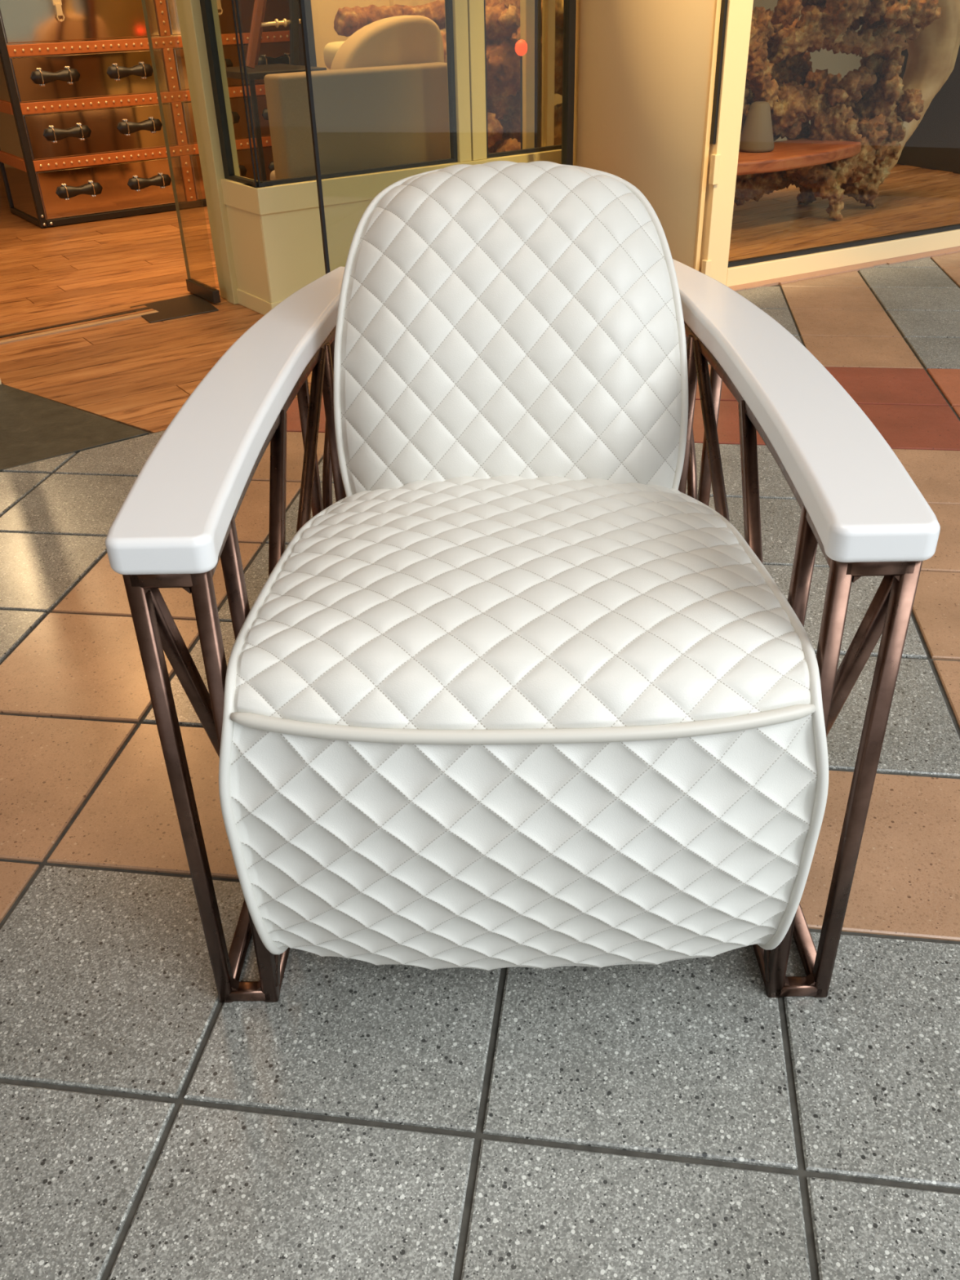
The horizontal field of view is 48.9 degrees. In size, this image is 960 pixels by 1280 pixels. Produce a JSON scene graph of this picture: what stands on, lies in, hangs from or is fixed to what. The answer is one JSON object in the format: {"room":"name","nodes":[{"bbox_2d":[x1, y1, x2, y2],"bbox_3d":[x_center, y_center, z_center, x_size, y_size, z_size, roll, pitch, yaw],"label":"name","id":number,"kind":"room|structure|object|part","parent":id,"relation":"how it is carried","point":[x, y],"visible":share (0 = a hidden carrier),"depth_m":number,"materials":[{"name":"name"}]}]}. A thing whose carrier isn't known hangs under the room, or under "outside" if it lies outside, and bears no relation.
{"room":"shopping mall corridor","nodes":[
{"label":"shopping mall corridor","id":0,"kind":"room"},
{"bbox_2d":[221,0,561,315],"bbox_3d":[-0.062,-2.833,3.673,2.063,2.970,0.409,-21,37,-28],"label":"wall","id":1,"kind":"structure","parent":0,"point":[275,231],"depth_m":3.82,"materials":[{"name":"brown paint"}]},
{"bbox_2d":[141,0,220,303],"bbox_3d":[-1.107,-2.453,3.418,0.028,2.633,0.254,-22,37,-29],"label":"door","id":2,"kind":"structure","parent":1,"relation":"in","point":[211,294],"depth_m":4.01,"materials":[{"name":"clear glass"}]},
{"bbox_3d":[-1.076,-1.357,4.103,0.028,0.046,0.254,-22,37,-29],"label":"rail","id":3,"kind":"part","parent":2,"relation":"part of","materials":[{"name":"grey metal"}]},
{"bbox_2d":[175,0,239,304],"bbox_3d":[-0.987,-2.535,3.362,0.096,2.838,0.188,-22,37,-29],"label":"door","id":4,"kind":"structure","parent":1,"relation":"in","point":[189,13],"depth_m":3.74,"materials":[{"name":"brown"}]},
{"bbox_2d":[200,0,265,187],"bbox_3d":[-0.857,-2.570,3.119,0.023,2.264,0.280,-22,37,-29],"label":"window","id":5,"kind":"structure","parent":1,"relation":"in","point":[206,5],"depth_m":3.61,"materials":[{"name":"black"}]},
{"bbox_3d":[-0.849,-1.448,3.877,0.072,0.442,0.396,-22,37,-29],"label":"panel moulding","id":6,"kind":"part","parent":1,"relation":"part of","materials":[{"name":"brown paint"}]},
{"bbox_3d":[-0.835,-1.452,3.890,0.099,0.436,0.391,-22,37,-29],"label":"panel","id":7,"kind":"part","parent":1,"relation":"part of","materials":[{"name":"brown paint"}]},
{"bbox_3d":[0.071,-1.530,4.332,2.053,0.056,0.073,-21,37,-28],"label":"skirting","id":8,"kind":"part","parent":1,"relation":"part of","materials":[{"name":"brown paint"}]},
{"bbox_3d":[0.053,-1.704,4.253,2.046,0.436,0.116,-21,37,-28],"label":"panel","id":9,"kind":"part","parent":1,"relation":"part of","materials":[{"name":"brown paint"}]},
{"bbox_2d":[231,0,457,187],"bbox_3d":[-0.461,-2.647,3.224,0.832,2.264,0.023,-21,37,-28],"label":"window","id":10,"kind":"structure","parent":1,"relation":"in","point":[448,3],"depth_m":3.81,"materials":[{"name":"black"}]},
{"bbox_2d":[484,0,561,158],"bbox_3d":[0.405,-2.982,3.722,1.023,2.264,0.023,-21,37,-28],"label":"window","id":11,"kind":"structure","parent":1,"relation":"in","point":[558,146],"depth_m":4.10,"materials":[{"name":"black"}]},
{"bbox_2d":[520,0,555,149],"bbox_3d":[0.361,-2.985,4.146,0.495,2.706,0.040,-21,37,-28],"label":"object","id":12,"kind":"structure","parent":1,"relation":"in","point":[530,10],"depth_m":4.40,"materials":[{"name":"brown paint"}]},
{"bbox_2d":[311,0,562,105],"bbox_3d":[0.040,-3.863,5.317,2.194,2.970,0.172,-21,37,-28],"label":"wall","id":13,"kind":"structure","parent":0,"point":[324,12],"depth_m":5.16,"materials":[{"name":"brown paint"}]},
{"bbox_2d":[288,0,316,66],"bbox_3d":[-0.879,-3.511,4.795,0.033,2.970,0.172,-21,37,-28],"label":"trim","id":14,"kind":"structure","parent":13,"relation":"attached to","point":[308,8],"depth_m":5.11,"materials":[{"name":"black metal"}]},
{"bbox_2d":[333,0,519,36],"bbox_3d":[-0.183,-3.064,5.343,1.200,0.327,0.136,-21,37,-28],"label":"driftwood sculpture","id":15,"kind":"object","parent":13,"relation":"attached to","point":[348,20],"visible":0.25,"depth_m":5.08,"materials":[{"name":"brown wood"}]},
{"bbox_2d":[0,164,959,1279],"bbox_3d":[0.154,-1.286,4.082,9.900,0.100,12.870,3,32,8],"label":"floor","id":16,"kind":"structure","parent":0,"point":[680,1119],"depth_m":1.25,"materials":[{"name":"tile"}]},
{"bbox_2d":[0,383,148,471],"bbox_3d":[-1.626,-0.495,2.811,1.266,0.008,0.724,-23,38,-31],"label":"floor mat","id":17,"kind":"object","parent":16,"relation":"on","point":[33,428],"visible":1,"depth_m":2.91,"materials":[{"name":"grey carpet"}]},
{"bbox_2d":[0,305,158,344],"bbox_3d":[-2.055,-0.890,3.451,2.084,0.005,0.130,-24,38,-31],"label":"door track","id":18,"kind":"object","parent":16,"relation":"on","point":[35,331],"visible":1,"depth_m":3.83,"materials":[{"name":"gold metal"}]},
{"bbox_2d":[0,0,289,227],"bbox_3d":[-1.693,-3.072,5.720,1.819,1.287,0.615,-22,37,-29],"label":"chest","id":19,"kind":"object","parent":16,"relation":"on","point":[82,136],"visible":0.62,"depth_m":5.40,"materials":[{"name":"brown wood"}]},
{"bbox_3d":[-2.076,-2.761,5.177,0.238,0.056,0.028,-22,37,-29],"label":"handle","id":20,"kind":"part","parent":19,"relation":"part of","materials":[{"name":"black leather"}]},
{"bbox_3d":[-2.070,-2.547,5.310,0.238,0.056,0.028,-22,37,-29],"label":"handle","id":21,"kind":"part","parent":19,"relation":"part of","materials":[{"name":"black leather"}]},
{"bbox_3d":[-1.945,-3.122,5.095,0.752,0.396,0.012,-22,37,-29],"label":"door","id":22,"kind":"part","parent":19,"relation":"part of","materials":[{"name":"brown wood"}]},
{"bbox_3d":[-2.063,-2.319,5.453,0.238,0.056,0.028,-22,37,-29],"label":"handle","id":23,"kind":"part","parent":19,"relation":"part of","materials":[{"name":"black leather"}]},
{"bbox_3d":[-1.936,-2.823,5.282,0.752,0.190,0.012,-22,37,-29],"label":"drawer","id":24,"kind":"part","parent":19,"relation":"part of","materials":[{"name":"brown wood"}]},
{"bbox_3d":[-1.930,-2.609,5.415,0.752,0.200,0.012,-22,37,-29],"label":"drawer","id":25,"kind":"part","parent":19,"relation":"part of","materials":[{"name":"brown wood"}]},
{"bbox_3d":[-1.923,-2.381,5.558,0.752,0.223,0.012,-22,37,-29],"label":"drawer","id":26,"kind":"part","parent":19,"relation":"part of","materials":[{"name":"brown wood"}]},
{"bbox_3d":[-1.770,-2.883,5.358,0.238,0.056,0.028,-22,37,-29],"label":"handle","id":27,"kind":"part","parent":19,"relation":"part of","materials":[{"name":"black leather"}]},
{"bbox_3d":[-1.764,-2.669,5.492,0.238,0.056,0.028,-22,37,-29],"label":"handle","id":28,"kind":"part","parent":19,"relation":"part of","materials":[{"name":"black metal"}]},
{"bbox_3d":[-1.757,-2.441,5.634,0.238,0.056,0.028,-22,37,-29],"label":"handle","id":29,"kind":"part","parent":19,"relation":"part of","materials":[{"name":"black leather"}]},
{"bbox_3d":[-1.196,-2.901,5.849,0.917,0.200,0.012,-22,37,-29],"label":"drawer","id":30,"kind":"part","parent":19,"relation":"part of","materials":[{"name":"brown wood"}]},
{"bbox_3d":[-1.211,-3.414,5.529,0.917,0.396,0.012,-22,37,-29],"label":"door","id":31,"kind":"part","parent":19,"relation":"part of","materials":[{"name":"brown wood"}]},
{"bbox_3d":[-1.410,-3.026,5.571,0.238,0.056,0.028,-22,37,-29],"label":"handle","id":32,"kind":"part","parent":19,"relation":"part of","materials":[{"name":"black leather"}]},
{"bbox_3d":[-1.203,-3.115,5.716,0.917,0.190,0.012,-22,37,-29],"label":"drawer","id":33,"kind":"part","parent":19,"relation":"part of","materials":[{"name":"brown wood"}]},
{"bbox_3d":[-1.190,-2.673,5.992,0.917,0.223,0.012,-22,37,-29],"label":"drawer","id":34,"kind":"part","parent":19,"relation":"part of","materials":[{"name":"brown wood"}]},
{"bbox_3d":[-1.404,-2.812,5.705,0.238,0.056,0.028,-22,37,-29],"label":"handle","id":35,"kind":"part","parent":19,"relation":"part of","materials":[{"name":"black metal"}]},
{"bbox_3d":[-1.397,-2.584,5.847,0.238,0.056,0.028,-22,37,-29],"label":"handle","id":36,"kind":"part","parent":19,"relation":"part of","materials":[{"name":"black leather"}]},
{"bbox_3d":[-1.097,-2.934,5.886,0.238,0.056,0.028,-22,37,-29],"label":"handle","id":37,"kind":"part","parent":19,"relation":"part of","materials":[{"name":"black metal"}]},
{"bbox_3d":[-1.091,-2.706,6.028,0.238,0.056,0.028,-22,37,-29],"label":"handle","id":38,"kind":"part","parent":19,"relation":"part of","materials":[{"name":"black leather"}]},
{"bbox_3d":[-1.104,-3.148,5.752,0.238,0.056,0.028,-22,37,-29],"label":"handle","id":39,"kind":"part","parent":19,"relation":"part of","materials":[{"name":"black leather"}]},
{"bbox_2d":[130,293,218,323],"bbox_3d":[-1.156,-1.258,4.001,0.279,0.005,0.309,-19,36,-25],"label":"floor plate","id":40,"kind":"object","parent":16,"relation":"on","point":[190,304],"visible":0.8,"depth_m":3.98,"materials":[{"name":"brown metal"}]},
{"bbox_2d":[225,63,326,181],"bbox_3d":[-0.919,-2.165,4.760,0.363,0.725,0.446,-21,37,-28],"label":"side table","id":41,"kind":"object","parent":16,"relation":"on","point":[259,73],"visible":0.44,"depth_m":4.46,"materials":[{"name":"black metal"}]},
{"bbox_3d":[-0.935,-2.019,4.551,0.020,0.701,0.020,-21,37,-28],"label":"leg","id":42,"kind":"part","parent":41,"relation":"part of","materials":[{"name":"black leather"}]},
{"bbox_2d":[245,0,301,68],"bbox_3d":[-0.758,-3.091,4.252,0.537,1.362,0.460,-5,32,-6],"label":"lamp","id":43,"kind":"object","parent":41,"relation":"on","point":[259,10],"visible":1,"depth_m":4.41,"materials":[{"name":"brown wood"}]},
{"bbox_3d":[-0.846,-2.875,4.262,0.374,0.988,0.035,-25,39,-33],"label":"leg","id":44,"kind":"part","parent":43,"relation":"part of","materials":[{"name":"brown wood"}]},
{"bbox_3d":[-0.866,-2.953,4.387,0.348,0.989,0.041,6,33,12],"label":"leg","id":45,"kind":"part","parent":43,"relation":"part of","materials":[{"name":"brown wood"}]},
{"bbox_3d":[-0.758,-2.899,4.296,0.039,0.983,0.201,17,36,27],"label":"leg","id":46,"kind":"part","parent":43,"relation":"part of","materials":[{"name":"brown wood"}]},
{"bbox_2d":[323,40,345,69],"bbox_3d":[-0.552,-2.428,5.097,0.330,0.798,0.330,3,32,8],"label":"cushion","id":47,"kind":"object","parent":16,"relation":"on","point":[331,49],"visible":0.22,"depth_m":4.83,"materials":[{"name":"beige fabric"}]},
{"bbox_2d":[263,62,450,180],"bbox_3d":[-0.551,-1.891,4.273,0.756,0.758,0.594,-21,37,-28],"label":"sofa","id":48,"kind":"object","parent":16,"relation":"on","point":[389,115],"visible":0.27,"depth_m":3.92,"materials":[{"name":"grey fabric"}]},
{"bbox_3d":[-0.517,-1.817,4.434,0.561,0.297,0.469,-21,37,-28],"label":"seat","id":49,"kind":"part","parent":48,"relation":"part of","materials":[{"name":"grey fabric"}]},
{"bbox_2d":[330,15,444,69],"bbox_3d":[-0.363,-2.258,4.087,0.474,0.264,0.132,-21,37,-28],"label":"cushion","id":50,"kind":"object","parent":48,"relation":"on","point":[398,40],"visible":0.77,"depth_m":4.02,"materials":[{"name":"beige fabric"}]},
{"bbox_2d":[298,0,576,274],"bbox_3d":[-0.114,-2.378,3.258,1.063,2.640,0.033,-21,37,-28],"label":"door frame","id":51,"kind":"structure","parent":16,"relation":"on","point":[569,6],"depth_m":3.72,"materials":[{"name":"black metal"}]},
{"bbox_2d":[515,39,527,149],"bbox_3d":[0.175,-2.050,4.436,0.066,0.822,0.066,3,32,8],"label":"lamp","id":52,"kind":"object","parent":16,"relation":"on","point":[521,46],"visible":0.58,"depth_m":4.25,"materials":[{"name":"orange"}]},
{"bbox_3d":[0.165,-2.373,4.234,0.049,0.059,0.052,3,32,8],"label":"bulb","id":53,"kind":"part","parent":52,"relation":"part of","materials":[{"name":"orange glass"}]},
{"bbox_2d":[105,160,940,1002],"bbox_3d":[0.044,-0.168,1.434,0.771,0.815,1.132,-1,32,1],"label":"armchair","id":54,"kind":"object","parent":16,"relation":"on","point":[518,695],"visible":1,"depth_m":1.08,"materials":[{"name":"white leather"}]},
{"bbox_3d":[-0.286,-0.058,0.963,0.060,0.018,0.018,-1,32,1],"label":"cross rail","id":55,"kind":"part","parent":54,"relation":"part of","materials":[{"name":"brown metal"}]},
{"bbox_3d":[-0.308,0.181,1.113,0.020,0.581,0.018,-1,32,1],"label":"post","id":56,"kind":"part","parent":54,"relation":"part of","materials":[{"name":"brown metal"}]},
{"bbox_3d":[-0.276,-0.348,1.375,0.132,0.037,1.048,0,32,3],"label":"armrest","id":57,"kind":"part","parent":54,"relation":"part of","materials":[{"name":"white paint"}]},
{"bbox_3d":[-0.250,0.116,1.214,0.020,0.564,0.022,-1,32,1],"label":"post","id":58,"kind":"part","parent":54,"relation":"part of","materials":[{"name":"brown metal"}]},
{"bbox_3d":[-0.252,0.180,1.112,0.026,0.581,0.018,-1,32,1],"label":"post","id":59,"kind":"part","parent":54,"relation":"part of","materials":[{"name":"brown metal"}]},
{"bbox_3d":[-0.288,0.201,1.612,0.028,0.018,0.826,0,32,3],"label":"rail","id":60,"kind":"part","parent":54,"relation":"part of","materials":[{"name":"brown metal"}]},
{"bbox_3d":[-0.276,0.419,1.262,0.053,0.018,0.018,-1,32,1],"label":"cross rail","id":61,"kind":"part","parent":54,"relation":"part of","materials":[{"name":"brown metal"}]},
{"bbox_3d":[-0.245,-0.300,1.347,0.039,0.018,0.910,0,32,3],"label":"rail","id":62,"kind":"part","parent":54,"relation":"part of","materials":[{"name":"brown metal"}]},
{"bbox_3d":[-0.232,0.200,1.611,0.026,0.018,0.826,0,32,3],"label":"rail","id":63,"kind":"part","parent":54,"relation":"part of","materials":[{"name":"brown metal"}]},
{"bbox_3d":[-0.278,-0.243,1.790,0.023,0.564,0.018,-1,32,1],"label":"post","id":64,"kind":"part","parent":54,"relation":"part of","materials":[{"name":"brown metal"}]},
{"bbox_3d":[-0.264,-0.298,1.874,0.033,0.553,0.166,4,32,10],"label":"curved leg","id":65,"kind":"part","parent":54,"relation":"part of","materials":[{"name":"brown metal"}]},
{"bbox_3d":[-0.221,-0.199,1.717,0.030,0.564,0.028,-1,32,1],"label":"post","id":66,"kind":"part","parent":54,"relation":"part of","materials":[{"name":"brown metal"}]},
{"bbox_3d":[0.041,-0.377,1.473,0.470,0.502,0.336,-1,32,1],"label":"backrest","id":67,"kind":"part","parent":54,"relation":"part of","materials":[{"name":"white leather"}]},
{"bbox_3d":[0.041,-0.101,1.261,0.541,0.146,0.730,-1,32,1],"label":"seat","id":68,"kind":"part","parent":54,"relation":"part of","materials":[{"name":"white leather"}]},
{"bbox_3d":[0.038,0.077,0.956,0.536,0.016,0.043,-1,32,1],"label":"cord","id":69,"kind":"part","parent":54,"relation":"part of","materials":[{"name":"beige leather"}]},
{"bbox_3d":[0.044,0.187,1.167,0.563,0.411,0.304,-1,32,1],"label":"panel","id":70,"kind":"part","parent":54,"relation":"part of","materials":[{"name":"white leather"}]},
{"bbox_3d":[0.319,-0.207,1.706,0.030,0.564,0.028,-1,32,1],"label":"post","id":71,"kind":"part","parent":54,"relation":"part of","materials":[{"name":"brown metal"}]},
{"bbox_3d":[0.366,-0.308,1.861,0.033,0.553,0.166,-6,32,-7],"label":"curved leg","id":72,"kind":"part","parent":54,"relation":"part of","materials":[{"name":"brown metal"}]},
{"bbox_3d":[0.377,-0.253,1.776,0.023,0.564,0.018,-1,32,1],"label":"post","id":73,"kind":"part","parent":54,"relation":"part of","materials":[{"name":"brown metal"}]},
{"bbox_3d":[0.324,-0.309,1.336,0.039,0.018,0.910,-2,32,-1],"label":"rail","id":74,"kind":"part","parent":54,"relation":"part of","materials":[{"name":"brown metal"}]},
{"bbox_3d":[0.338,0.191,1.599,0.026,0.018,0.826,-2,32,-1],"label":"rail","id":75,"kind":"part","parent":54,"relation":"part of","materials":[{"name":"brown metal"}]},
{"bbox_3d":[0.374,0.409,1.248,0.053,0.018,0.018,-1,32,1],"label":"cross rail","id":76,"kind":"part","parent":54,"relation":"part of","materials":[{"name":"brown metal"}]},
{"bbox_3d":[0.337,0.107,1.202,0.020,0.564,0.022,-1,32,1],"label":"post","id":77,"kind":"part","parent":54,"relation":"part of","materials":[{"name":"brown metal"}]},
{"bbox_3d":[0.394,0.190,1.598,0.028,0.018,0.826,-2,32,-1],"label":"rail","id":78,"kind":"part","parent":54,"relation":"part of","materials":[{"name":"brown metal"}]},
{"bbox_3d":[0.355,-0.358,1.362,0.132,0.037,1.048,-2,32,-1],"label":"armrest","id":79,"kind":"part","parent":54,"relation":"part of","materials":[{"name":"white paint"}]},
{"bbox_3d":[0.337,0.171,1.099,0.026,0.581,0.018,-1,32,1],"label":"post","id":80,"kind":"part","parent":54,"relation":"part of","materials":[{"name":"brown metal"}]},
{"bbox_3d":[0.393,0.170,1.098,0.020,0.581,0.018,-1,32,1],"label":"post","id":81,"kind":"part","parent":54,"relation":"part of","materials":[{"name":"brown metal"}]},
{"bbox_3d":[0.357,-0.069,0.950,0.060,0.018,0.018,-1,32,1],"label":"cross rail","id":82,"kind":"part","parent":54,"relation":"part of","materials":[{"name":"brown metal"}]},
{"bbox_2d":[733,0,959,220],"bbox_3d":[1.495,-2.715,5.021,1.752,1.301,0.900,-22,38,-30],"label":"sculpture","id":83,"kind":"object","parent":16,"relation":"on","point":[862,122],"visible":0.61,"depth_m":4.98,"materials":[{"name":"brown stone"}]},
{"bbox_2d":[738,101,774,152],"bbox_3d":[1.248,-2.306,4.744,0.164,0.198,0.164,3,32,8],"label":"vase","id":84,"kind":"object","parent":83,"relation":"on","point":[757,135],"visible":0.94,"depth_m":4.71,"materials":[{"name":"brown"}]},
{"bbox_3d":[1.349,-2.223,4.846,0.973,0.056,0.478,-17,35,-23],"label":"plank seat","id":85,"kind":"part","parent":83,"relation":"part of","materials":[{"name":"red wood"}]},
{"bbox_3d":[2.128,-2.822,5.200,0.484,0.981,0.266,-17,35,-23],"label":"smooth arm","id":86,"kind":"part","parent":83,"relation":"part of","materials":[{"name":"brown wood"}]},
{"bbox_2d":[440,0,564,153],"bbox_3d":[0.130,-2.638,5.170,1.116,1.061,0.522,-21,37,-28],"label":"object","id":87,"kind":"object","parent":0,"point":[503,30],"visible":0.22,"depth_m":4.99,"materials":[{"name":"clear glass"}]},
{"bbox_2d":[573,0,715,271],"bbox_3d":[0.633,-2.735,3.484,0.614,2.977,0.614,3,32,8],"label":"column","id":88,"kind":"structure","parent":0,"point":[642,67],"depth_m":3.71,"materials":[{"name":"paint"}]},
{"bbox_2d":[752,0,862,142],"bbox_3d":[2.257,-4.205,5.763,1.980,2.970,0.066,-17,35,-23],"label":"wall","id":89,"kind":"structure","parent":0,"point":[840,63],"depth_m":6.10,"materials":[{"name":"brown"}]},
{"bbox_2d":[896,40,959,173],"bbox_3d":[2.713,-4.126,5.615,0.148,2.970,0.660,-17,35,-23],"label":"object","id":90,"kind":"structure","parent":89,"relation":"attached to","point":[935,144],"depth_m":6.22,"materials":[{"name":"grey metal"}]},
{"bbox_2d":[693,0,959,291],"bbox_3d":[2.252,-3.017,3.866,3.322,2.977,0.219,-16,35,-21],"label":"window","id":91,"kind":"structure","parent":0,"point":[732,19],"depth_m":3.93,"materials":[{"name":"brown"}]},
{"bbox_3d":[2.313,-1.815,4.670,3.135,0.071,0.046,-17,35,-23],"label":"frame rail","id":92,"kind":"part","parent":91,"relation":"part of","materials":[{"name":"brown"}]}
]}

